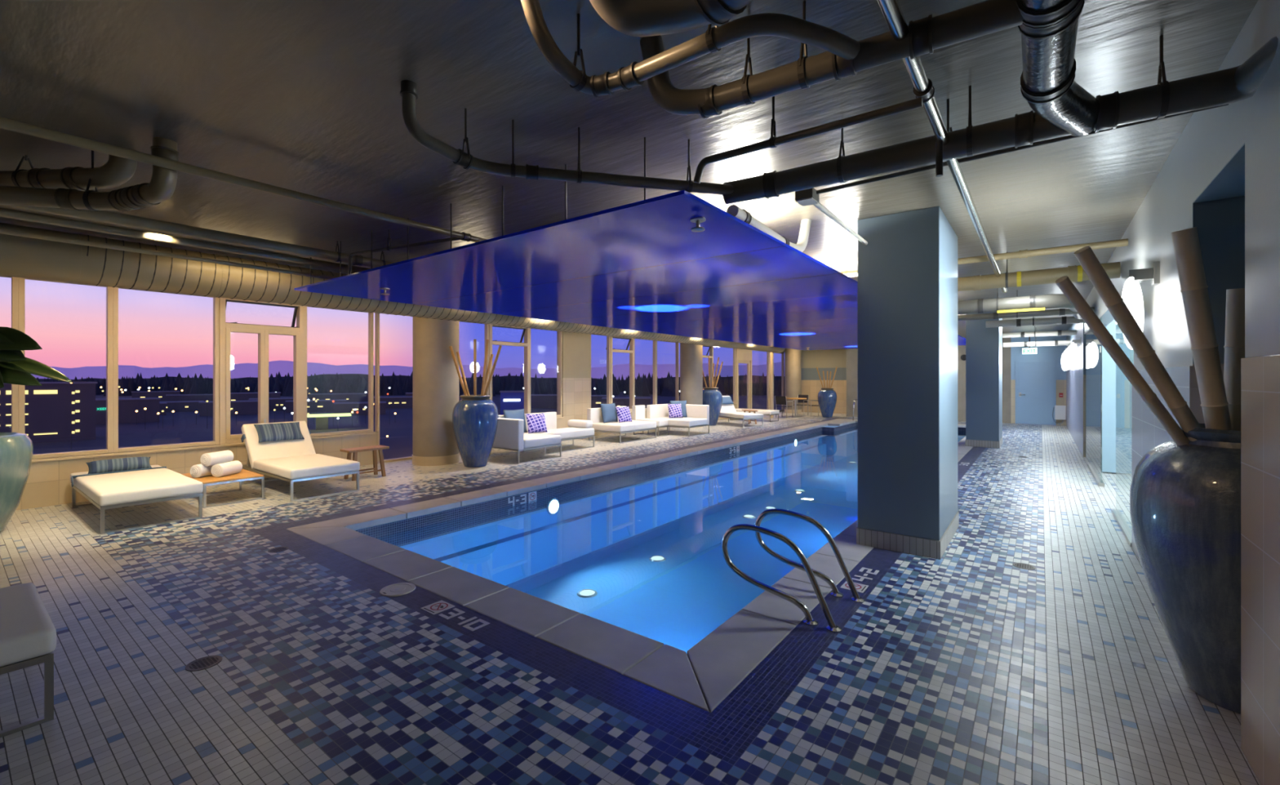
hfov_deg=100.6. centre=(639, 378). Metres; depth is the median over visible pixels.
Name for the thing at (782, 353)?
window
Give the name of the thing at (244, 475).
table
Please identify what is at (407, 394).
building
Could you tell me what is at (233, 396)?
building
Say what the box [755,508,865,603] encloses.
pool handrail
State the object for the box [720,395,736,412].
cushion
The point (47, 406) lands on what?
building
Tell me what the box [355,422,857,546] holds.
tile band
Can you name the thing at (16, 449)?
planter
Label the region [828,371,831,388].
cane
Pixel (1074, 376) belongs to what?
wall
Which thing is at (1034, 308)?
band
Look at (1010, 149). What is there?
conduit
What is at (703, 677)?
pool coping
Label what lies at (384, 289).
sprinkler
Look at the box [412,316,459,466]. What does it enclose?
round column
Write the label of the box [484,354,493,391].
cane
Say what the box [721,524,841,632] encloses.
pool handrail
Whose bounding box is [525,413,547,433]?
throw pillow
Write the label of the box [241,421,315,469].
cushion
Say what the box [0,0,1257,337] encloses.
ceiling
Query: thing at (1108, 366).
door
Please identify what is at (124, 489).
seat cushion
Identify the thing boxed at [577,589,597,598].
floor light
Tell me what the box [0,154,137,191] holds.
drain pipe
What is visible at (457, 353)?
cane
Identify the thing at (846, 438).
pool water
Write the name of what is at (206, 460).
rolled towel
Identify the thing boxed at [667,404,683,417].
throw pillow
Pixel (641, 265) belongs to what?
canopy
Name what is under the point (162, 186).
drain pipe
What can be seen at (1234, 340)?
cane
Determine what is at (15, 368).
rubber plant
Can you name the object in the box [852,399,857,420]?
pool handrail
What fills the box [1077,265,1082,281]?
band
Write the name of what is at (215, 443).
window
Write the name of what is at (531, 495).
tile
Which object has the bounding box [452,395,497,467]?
vase
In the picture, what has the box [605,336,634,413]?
window
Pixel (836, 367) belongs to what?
cane
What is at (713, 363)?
cane
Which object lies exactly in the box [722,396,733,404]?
pillow
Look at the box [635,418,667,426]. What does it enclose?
seat cushion
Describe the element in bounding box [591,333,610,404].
window
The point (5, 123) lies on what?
pipe
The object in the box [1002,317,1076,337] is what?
pipe
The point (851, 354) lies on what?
wall
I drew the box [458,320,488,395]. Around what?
window
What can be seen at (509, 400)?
building
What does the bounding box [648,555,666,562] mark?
floor light
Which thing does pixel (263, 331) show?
door frame
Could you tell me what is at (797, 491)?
floor light
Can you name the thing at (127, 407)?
building
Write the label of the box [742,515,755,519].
floor light
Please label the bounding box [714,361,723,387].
cane
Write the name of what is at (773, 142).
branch
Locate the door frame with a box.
[1082,323,1102,374]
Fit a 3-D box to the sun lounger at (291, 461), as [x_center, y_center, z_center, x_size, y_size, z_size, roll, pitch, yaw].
[-4.883,1.111,7.572,1.920,0.879,0.860,0,0,37]
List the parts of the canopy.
hanger rod, hanger rod, hanger rod, hanger rod, hanger rod, hanger rod, hanger rod, hanger rod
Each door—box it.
[735,348,751,408]
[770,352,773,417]
[1015,360,1056,425]
[1101,320,1115,472]
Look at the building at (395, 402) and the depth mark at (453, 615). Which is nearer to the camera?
the depth mark at (453, 615)
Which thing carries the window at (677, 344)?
in the wall at (48, 483)
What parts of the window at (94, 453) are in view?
sill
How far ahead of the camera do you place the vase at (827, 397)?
20.94 m
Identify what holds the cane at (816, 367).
in the vase at (827, 397)
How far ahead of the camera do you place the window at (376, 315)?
9.68 m
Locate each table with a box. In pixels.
[182,469,264,508]
[786,397,807,417]
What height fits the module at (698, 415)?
0.800 m
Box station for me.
[306,413,351,430]
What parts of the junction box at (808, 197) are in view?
lid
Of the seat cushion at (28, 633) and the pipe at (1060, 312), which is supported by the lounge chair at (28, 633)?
the seat cushion at (28, 633)
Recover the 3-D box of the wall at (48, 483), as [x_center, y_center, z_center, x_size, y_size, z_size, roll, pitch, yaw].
[-2.898,0.770,12.275,0.220,1.560,22.100,0,0,37]
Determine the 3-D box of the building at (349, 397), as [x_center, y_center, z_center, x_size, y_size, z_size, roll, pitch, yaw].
[-171.629,11.600,303.918,30.600,5.900,9.600,0,0,-29]
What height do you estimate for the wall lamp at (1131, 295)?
0.628 m
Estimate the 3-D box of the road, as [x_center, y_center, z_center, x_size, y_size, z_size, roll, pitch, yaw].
[-89.943,14.500,112.500,70.030,0.100,95.379,0,0,37]
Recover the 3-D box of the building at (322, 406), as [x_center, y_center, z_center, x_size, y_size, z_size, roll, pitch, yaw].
[-142.182,12.100,233.416,22.600,4.900,8.600,0,0,-31]
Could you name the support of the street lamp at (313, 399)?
on the ground
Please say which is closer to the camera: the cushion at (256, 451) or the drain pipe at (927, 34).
the drain pipe at (927, 34)
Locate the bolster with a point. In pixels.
(571, 423)
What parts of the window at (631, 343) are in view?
awning sash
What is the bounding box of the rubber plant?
[0,326,74,398]
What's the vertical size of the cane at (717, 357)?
1.119 m
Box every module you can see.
[489,414,561,464]
[523,412,595,454]
[586,406,656,444]
[631,404,667,436]
[646,404,709,436]
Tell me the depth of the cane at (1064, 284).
2.55 m
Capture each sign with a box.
[420,600,454,614]
[1022,337,1036,354]
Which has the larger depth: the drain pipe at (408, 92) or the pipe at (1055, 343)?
the pipe at (1055, 343)
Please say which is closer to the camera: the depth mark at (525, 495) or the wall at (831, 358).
the depth mark at (525, 495)
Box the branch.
[693,96,923,183]
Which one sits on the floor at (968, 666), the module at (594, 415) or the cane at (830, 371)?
the module at (594, 415)
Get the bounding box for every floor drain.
[185,655,222,671]
[267,546,288,552]
[1012,563,1035,569]
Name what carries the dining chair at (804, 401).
on the floor at (968, 666)
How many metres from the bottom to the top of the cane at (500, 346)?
1.005 m
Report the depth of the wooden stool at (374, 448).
8.32 m
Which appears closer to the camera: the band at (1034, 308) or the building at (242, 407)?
the band at (1034, 308)
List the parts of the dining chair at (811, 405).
leg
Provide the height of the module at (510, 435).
0.800 m
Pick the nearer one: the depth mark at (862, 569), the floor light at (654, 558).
the depth mark at (862, 569)
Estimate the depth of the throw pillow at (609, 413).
13.40 m
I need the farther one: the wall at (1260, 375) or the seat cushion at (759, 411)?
the seat cushion at (759, 411)
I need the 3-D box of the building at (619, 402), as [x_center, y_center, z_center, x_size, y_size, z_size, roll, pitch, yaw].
[-5.698,11.350,224.498,20.600,6.400,9.600,0,0,-1]
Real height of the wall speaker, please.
0.220 m
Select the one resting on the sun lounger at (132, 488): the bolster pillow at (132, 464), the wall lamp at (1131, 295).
the bolster pillow at (132, 464)
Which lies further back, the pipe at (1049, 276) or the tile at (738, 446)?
the tile at (738, 446)
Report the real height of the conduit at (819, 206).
0.036 m
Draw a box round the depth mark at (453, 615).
[438,608,489,631]
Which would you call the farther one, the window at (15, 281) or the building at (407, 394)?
the building at (407, 394)
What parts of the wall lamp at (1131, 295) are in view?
lamp shade, arm, plate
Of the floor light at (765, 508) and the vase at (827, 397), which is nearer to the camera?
the floor light at (765, 508)
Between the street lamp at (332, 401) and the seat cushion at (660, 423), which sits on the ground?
the street lamp at (332, 401)
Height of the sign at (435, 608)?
0.003 m
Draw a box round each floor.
[0,411,1260,784]
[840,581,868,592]
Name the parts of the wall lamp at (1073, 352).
lamp shade, arm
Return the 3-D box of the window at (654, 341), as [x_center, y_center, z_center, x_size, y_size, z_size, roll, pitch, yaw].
[0.149,-0.120,16.208,0.165,2.240,1.150,0,0,37]
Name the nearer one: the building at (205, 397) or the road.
the road
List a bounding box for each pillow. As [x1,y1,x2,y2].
[71,457,166,487]
[240,422,311,443]
[502,408,527,432]
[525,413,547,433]
[600,403,617,422]
[615,406,631,422]
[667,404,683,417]
[669,400,687,417]
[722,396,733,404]
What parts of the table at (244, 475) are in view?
table frame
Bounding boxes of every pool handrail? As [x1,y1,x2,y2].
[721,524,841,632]
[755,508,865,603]
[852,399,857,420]
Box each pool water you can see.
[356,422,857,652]
[760,426,965,449]
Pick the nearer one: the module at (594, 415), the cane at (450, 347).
the cane at (450, 347)
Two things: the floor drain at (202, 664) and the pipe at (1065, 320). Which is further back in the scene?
the pipe at (1065, 320)
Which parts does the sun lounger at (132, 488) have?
seat frame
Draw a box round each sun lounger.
[70,465,203,534]
[241,421,359,502]
[717,395,763,427]
[729,408,779,422]
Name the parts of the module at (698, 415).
backrest, seat frame, backrest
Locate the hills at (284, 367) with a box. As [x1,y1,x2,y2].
[31,360,781,379]
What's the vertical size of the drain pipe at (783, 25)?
0.340 m
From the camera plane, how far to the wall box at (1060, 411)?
17.34 m
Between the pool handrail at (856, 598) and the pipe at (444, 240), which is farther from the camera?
the pipe at (444, 240)
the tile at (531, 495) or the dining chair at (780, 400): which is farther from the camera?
the dining chair at (780, 400)
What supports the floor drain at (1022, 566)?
on the floor at (968, 666)
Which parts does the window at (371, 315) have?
sill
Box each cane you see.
[448,346,467,395]
[456,351,470,395]
[473,339,476,395]
[480,339,488,395]
[483,345,502,395]
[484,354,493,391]
[702,371,706,387]
[708,355,710,387]
[711,363,714,387]
[712,357,719,387]
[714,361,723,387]
[816,367,823,388]
[822,370,825,388]
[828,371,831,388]
[830,367,837,388]
[1055,275,1189,445]
[1073,245,1201,441]
[1170,226,1231,430]
[1223,288,1244,430]
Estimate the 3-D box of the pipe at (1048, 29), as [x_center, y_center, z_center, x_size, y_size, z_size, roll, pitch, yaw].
[1.306,-1.200,1.592,0.299,0.174,2.316,0,0,37]
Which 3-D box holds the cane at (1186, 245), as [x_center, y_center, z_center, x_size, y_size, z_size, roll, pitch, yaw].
[2.700,-0.150,2.540,0.260,1.122,0.316,0,0,37]
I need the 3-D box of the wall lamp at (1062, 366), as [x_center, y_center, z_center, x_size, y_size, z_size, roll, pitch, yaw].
[12.142,-0.526,15.141,0.225,0.628,0.516,0,0,37]
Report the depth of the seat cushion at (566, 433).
11.52 m
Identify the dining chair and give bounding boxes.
[774,395,792,417]
[792,394,808,416]
[807,400,822,416]
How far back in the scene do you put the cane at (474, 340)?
9.35 m
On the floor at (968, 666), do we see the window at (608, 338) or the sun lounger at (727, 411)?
the sun lounger at (727, 411)
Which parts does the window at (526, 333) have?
awning sash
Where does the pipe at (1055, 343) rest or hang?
hanging from the ceiling
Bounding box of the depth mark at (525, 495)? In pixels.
[508,493,526,506]
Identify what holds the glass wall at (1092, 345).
on the floor at (968, 666)
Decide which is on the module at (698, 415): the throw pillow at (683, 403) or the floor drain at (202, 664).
the throw pillow at (683, 403)
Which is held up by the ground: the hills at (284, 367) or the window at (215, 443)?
the hills at (284, 367)
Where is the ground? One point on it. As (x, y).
(178, 427)
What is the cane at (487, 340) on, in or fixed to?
in the vase at (474, 418)
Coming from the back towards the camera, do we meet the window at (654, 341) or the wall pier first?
the window at (654, 341)
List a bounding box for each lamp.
[70,382,72,449]
[312,398,315,424]
[332,400,334,426]
[546,497,559,515]
[1061,350,1065,371]
[1062,348,1067,370]
[1064,346,1070,369]
[1066,342,1077,368]
[1068,337,1081,368]
[1121,261,1159,350]
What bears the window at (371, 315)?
in the wall at (48, 483)
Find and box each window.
[0,275,18,432]
[18,277,114,462]
[112,287,220,455]
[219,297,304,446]
[304,306,375,439]
[374,312,412,463]
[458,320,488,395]
[488,324,529,413]
[529,328,564,418]
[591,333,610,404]
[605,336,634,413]
[634,338,656,411]
[656,340,678,404]
[702,345,713,387]
[713,346,737,404]
[752,350,768,409]
[768,351,784,412]
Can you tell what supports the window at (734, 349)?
in the wall at (48, 483)
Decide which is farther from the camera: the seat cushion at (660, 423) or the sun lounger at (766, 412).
the sun lounger at (766, 412)
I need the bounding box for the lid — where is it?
[379,582,415,596]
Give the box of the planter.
[0,432,33,532]
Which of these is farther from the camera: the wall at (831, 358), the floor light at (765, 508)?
the wall at (831, 358)
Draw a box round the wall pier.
[556,331,591,377]
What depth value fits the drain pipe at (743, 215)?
4.28 m
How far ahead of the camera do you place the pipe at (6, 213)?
4.86 m
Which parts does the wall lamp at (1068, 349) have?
lamp shade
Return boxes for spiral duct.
[0,222,785,352]
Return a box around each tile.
[528,491,536,503]
[736,445,739,453]
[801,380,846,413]
[1010,379,1066,426]
[1083,374,1102,458]
[1131,365,1223,564]
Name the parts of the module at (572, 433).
backrest, seat frame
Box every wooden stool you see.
[340,445,389,480]
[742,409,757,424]
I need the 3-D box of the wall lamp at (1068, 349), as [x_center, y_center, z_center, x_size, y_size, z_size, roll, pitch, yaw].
[9.792,-0.526,12.028,0.225,0.628,0.516,0,0,37]
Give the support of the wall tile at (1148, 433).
attached to the wall at (1211, 138)
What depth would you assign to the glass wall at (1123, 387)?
5.52 m
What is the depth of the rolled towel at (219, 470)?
6.75 m
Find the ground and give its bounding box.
[32,391,781,448]
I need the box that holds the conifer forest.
[35,370,781,396]
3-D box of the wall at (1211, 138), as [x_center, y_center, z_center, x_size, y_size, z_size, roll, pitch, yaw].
[4.422,-0.775,3.302,1.721,1.410,16.600,0,0,37]
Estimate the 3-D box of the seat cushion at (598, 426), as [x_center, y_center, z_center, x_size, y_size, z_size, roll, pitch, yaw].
[-0.393,1.204,13.485,0.960,0.168,1.484,0,0,37]
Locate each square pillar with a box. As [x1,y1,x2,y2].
[856,206,959,559]
[965,311,1002,448]
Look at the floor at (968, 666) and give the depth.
2.80 m
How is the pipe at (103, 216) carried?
hanging from the ceiling
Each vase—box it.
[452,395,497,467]
[702,387,722,426]
[817,387,836,417]
[1129,423,1240,714]
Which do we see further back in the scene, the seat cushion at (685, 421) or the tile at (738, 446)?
the seat cushion at (685, 421)
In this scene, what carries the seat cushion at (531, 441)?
on the module at (510, 435)
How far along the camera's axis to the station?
149.39 m
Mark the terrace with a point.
(399, 447)
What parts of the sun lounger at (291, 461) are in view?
seat frame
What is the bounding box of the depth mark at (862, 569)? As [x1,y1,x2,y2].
[851,567,879,582]
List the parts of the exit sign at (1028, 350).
sign panel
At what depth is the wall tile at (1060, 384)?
17.49 m
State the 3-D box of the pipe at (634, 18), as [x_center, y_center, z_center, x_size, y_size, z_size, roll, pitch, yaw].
[0.268,-1.272,1.528,1.055,0.331,0.326,0,0,37]
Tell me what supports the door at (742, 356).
in the wall
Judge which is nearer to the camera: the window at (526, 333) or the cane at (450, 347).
the cane at (450, 347)
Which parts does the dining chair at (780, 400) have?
backrest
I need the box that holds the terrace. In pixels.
[379,435,413,459]
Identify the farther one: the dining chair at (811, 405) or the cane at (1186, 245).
the dining chair at (811, 405)
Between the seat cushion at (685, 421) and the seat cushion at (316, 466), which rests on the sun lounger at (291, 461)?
the seat cushion at (316, 466)
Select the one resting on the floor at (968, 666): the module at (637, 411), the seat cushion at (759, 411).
the module at (637, 411)
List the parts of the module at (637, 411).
backrest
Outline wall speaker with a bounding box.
[960,354,965,360]
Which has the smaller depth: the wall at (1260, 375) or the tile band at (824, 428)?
the wall at (1260, 375)
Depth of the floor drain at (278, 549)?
4.79 m
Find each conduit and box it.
[813,202,867,245]
[816,103,1228,194]
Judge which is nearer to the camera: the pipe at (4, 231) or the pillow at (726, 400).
the pipe at (4, 231)
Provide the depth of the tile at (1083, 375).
10.44 m
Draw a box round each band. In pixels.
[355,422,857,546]
[822,426,965,431]
[996,307,1044,313]
[1017,271,1021,287]
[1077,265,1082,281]
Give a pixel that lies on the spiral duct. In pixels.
(24, 257)
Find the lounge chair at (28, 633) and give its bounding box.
[0,582,56,737]
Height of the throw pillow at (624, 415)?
0.453 m
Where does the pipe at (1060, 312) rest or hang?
hanging from the ceiling
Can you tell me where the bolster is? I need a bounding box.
[567,419,592,428]
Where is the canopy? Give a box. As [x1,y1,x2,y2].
[293,137,965,350]
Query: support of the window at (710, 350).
in the wall at (48, 483)
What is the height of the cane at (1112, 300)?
1.012 m
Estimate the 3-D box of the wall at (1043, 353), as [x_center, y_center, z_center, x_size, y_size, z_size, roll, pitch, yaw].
[13.407,-0.715,17.883,1.487,1.530,0.200,0,0,37]
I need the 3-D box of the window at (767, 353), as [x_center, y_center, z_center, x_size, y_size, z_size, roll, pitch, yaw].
[5.155,0.155,22.891,0.100,2.790,1.850,0,0,37]
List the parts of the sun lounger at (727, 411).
seat frame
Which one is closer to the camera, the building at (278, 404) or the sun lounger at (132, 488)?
the sun lounger at (132, 488)
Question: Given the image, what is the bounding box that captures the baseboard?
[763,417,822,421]
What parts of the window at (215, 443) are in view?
sill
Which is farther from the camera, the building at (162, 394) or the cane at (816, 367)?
the building at (162, 394)
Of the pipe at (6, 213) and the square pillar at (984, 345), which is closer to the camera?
the pipe at (6, 213)
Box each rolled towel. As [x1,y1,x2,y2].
[190,464,213,478]
[200,450,233,466]
[210,460,242,477]
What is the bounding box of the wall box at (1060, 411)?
[1052,405,1066,425]
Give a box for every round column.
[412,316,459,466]
[680,342,702,428]
[784,348,801,413]
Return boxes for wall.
[16,377,736,510]
[801,349,846,380]
[846,337,1010,423]
[1010,335,1066,380]
[1066,323,1083,456]
[1084,0,1279,370]
[1084,317,1104,487]
[1111,322,1133,546]
[1240,354,1279,784]
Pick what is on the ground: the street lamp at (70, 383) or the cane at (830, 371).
the street lamp at (70, 383)
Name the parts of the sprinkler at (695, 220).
stem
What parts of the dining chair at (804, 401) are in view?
backrest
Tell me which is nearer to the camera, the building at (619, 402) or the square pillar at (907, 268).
the square pillar at (907, 268)
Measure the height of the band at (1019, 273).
0.176 m
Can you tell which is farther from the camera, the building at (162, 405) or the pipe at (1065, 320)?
the building at (162, 405)
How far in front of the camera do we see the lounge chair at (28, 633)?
2.40 m
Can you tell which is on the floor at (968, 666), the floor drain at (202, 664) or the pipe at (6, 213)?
the floor drain at (202, 664)
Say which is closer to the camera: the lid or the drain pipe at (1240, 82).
the drain pipe at (1240, 82)
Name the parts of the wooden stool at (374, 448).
leg, leg, stool seat, leg, leg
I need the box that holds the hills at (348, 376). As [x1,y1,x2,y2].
[39,373,781,386]
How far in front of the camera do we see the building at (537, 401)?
260.46 m
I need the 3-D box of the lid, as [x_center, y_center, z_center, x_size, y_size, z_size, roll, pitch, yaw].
[-1.774,1.546,3.890,0.244,0.008,0.244,0,0,37]
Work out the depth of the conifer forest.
465.23 m
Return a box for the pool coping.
[285,418,973,712]
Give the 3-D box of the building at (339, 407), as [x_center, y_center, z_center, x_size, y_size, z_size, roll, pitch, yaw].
[-112.460,12.100,213.539,18.600,4.900,8.600,0,0,-28]
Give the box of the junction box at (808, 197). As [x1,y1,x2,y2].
[795,187,819,206]
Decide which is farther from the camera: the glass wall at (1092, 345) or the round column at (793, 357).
the round column at (793, 357)
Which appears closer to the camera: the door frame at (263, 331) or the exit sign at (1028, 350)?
the door frame at (263, 331)
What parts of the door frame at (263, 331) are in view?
sill, casement sash, awning sash, casement sash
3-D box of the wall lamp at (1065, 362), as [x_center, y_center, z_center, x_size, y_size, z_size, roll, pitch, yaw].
[10.576,-0.526,13.066,0.225,0.628,0.516,0,0,37]
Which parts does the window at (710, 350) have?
awning sash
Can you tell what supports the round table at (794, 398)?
on the floor at (968, 666)
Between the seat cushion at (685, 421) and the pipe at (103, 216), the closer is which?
the pipe at (103, 216)
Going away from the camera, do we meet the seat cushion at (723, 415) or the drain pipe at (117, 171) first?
the drain pipe at (117, 171)
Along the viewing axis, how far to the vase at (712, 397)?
17.26 m
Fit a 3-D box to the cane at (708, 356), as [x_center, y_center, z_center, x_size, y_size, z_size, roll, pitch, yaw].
[2.295,-0.170,17.576,0.074,1.161,0.056,0,0,37]
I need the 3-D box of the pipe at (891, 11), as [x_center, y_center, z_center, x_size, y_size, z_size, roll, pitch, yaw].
[2.609,-1.327,4.107,0.072,0.306,8.100,0,0,37]
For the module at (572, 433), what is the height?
0.800 m
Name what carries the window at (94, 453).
in the wall at (48, 483)
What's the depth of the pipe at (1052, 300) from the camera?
8.28 m
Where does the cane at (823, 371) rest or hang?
in the vase at (827, 397)
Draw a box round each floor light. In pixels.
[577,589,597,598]
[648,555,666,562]
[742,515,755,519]
[764,506,776,510]
[794,489,804,492]
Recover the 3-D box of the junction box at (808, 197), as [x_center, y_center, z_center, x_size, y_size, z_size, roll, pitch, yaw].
[1.148,-1.246,3.644,0.120,0.077,0.140,0,0,37]
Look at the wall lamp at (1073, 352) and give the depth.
10.95 m
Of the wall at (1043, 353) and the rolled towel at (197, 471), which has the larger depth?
the wall at (1043, 353)
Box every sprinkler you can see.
[380,287,390,295]
[690,217,706,231]
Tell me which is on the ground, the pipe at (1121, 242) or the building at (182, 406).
the building at (182, 406)
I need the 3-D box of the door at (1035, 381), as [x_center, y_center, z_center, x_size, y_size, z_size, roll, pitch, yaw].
[13.299,0.485,17.862,1.100,2.130,0.202,0,0,37]
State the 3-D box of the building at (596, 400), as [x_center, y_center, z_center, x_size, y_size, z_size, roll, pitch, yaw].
[-25.835,11.350,254.477,24.600,6.400,9.600,0,0,-6]
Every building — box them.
[0,381,97,443]
[95,397,160,424]
[131,391,180,401]
[159,400,204,412]
[159,402,167,415]
[165,394,213,401]
[198,400,257,416]
[230,392,280,400]
[248,397,309,410]
[284,400,346,413]
[308,393,368,402]
[333,401,386,415]
[373,396,413,408]
[405,392,413,396]
[499,391,524,415]
[530,394,556,408]
[591,395,606,408]
[601,397,651,408]
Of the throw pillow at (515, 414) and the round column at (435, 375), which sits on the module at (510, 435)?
the throw pillow at (515, 414)
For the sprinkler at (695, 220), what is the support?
attached to the canopy
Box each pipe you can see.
[0,116,487,242]
[0,137,179,211]
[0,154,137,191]
[0,204,394,267]
[0,208,370,272]
[0,227,338,279]
[348,229,462,274]
[400,80,733,195]
[520,0,860,97]
[589,0,753,36]
[640,0,1023,119]
[722,35,1278,204]
[726,204,811,252]
[840,238,1128,276]
[876,0,1006,293]
[957,252,1120,291]
[957,288,1082,319]
[957,289,1094,320]
[986,315,1085,328]
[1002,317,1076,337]
[1003,340,1071,347]
[1015,0,1099,136]
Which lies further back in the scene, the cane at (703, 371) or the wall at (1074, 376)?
the cane at (703, 371)
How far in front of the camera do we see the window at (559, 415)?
13.36 m
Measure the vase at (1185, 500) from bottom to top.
1.312 m
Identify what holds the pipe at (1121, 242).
hanging from the ceiling
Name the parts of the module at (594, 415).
backrest, seat frame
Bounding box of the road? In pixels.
[32,435,411,454]
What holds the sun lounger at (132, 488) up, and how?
on the floor at (968, 666)
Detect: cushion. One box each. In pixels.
[0,582,56,667]
[70,465,203,506]
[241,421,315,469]
[253,453,359,479]
[524,432,560,448]
[527,426,594,439]
[591,420,656,432]
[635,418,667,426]
[653,417,706,426]
[719,412,763,418]
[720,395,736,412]
[735,408,779,414]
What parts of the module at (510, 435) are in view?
backrest, seat frame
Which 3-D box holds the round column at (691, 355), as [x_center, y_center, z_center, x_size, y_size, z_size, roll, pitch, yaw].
[1.635,0.035,16.935,0.744,3.030,0.744,0,0,37]
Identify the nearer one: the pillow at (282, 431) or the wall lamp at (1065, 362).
the pillow at (282, 431)

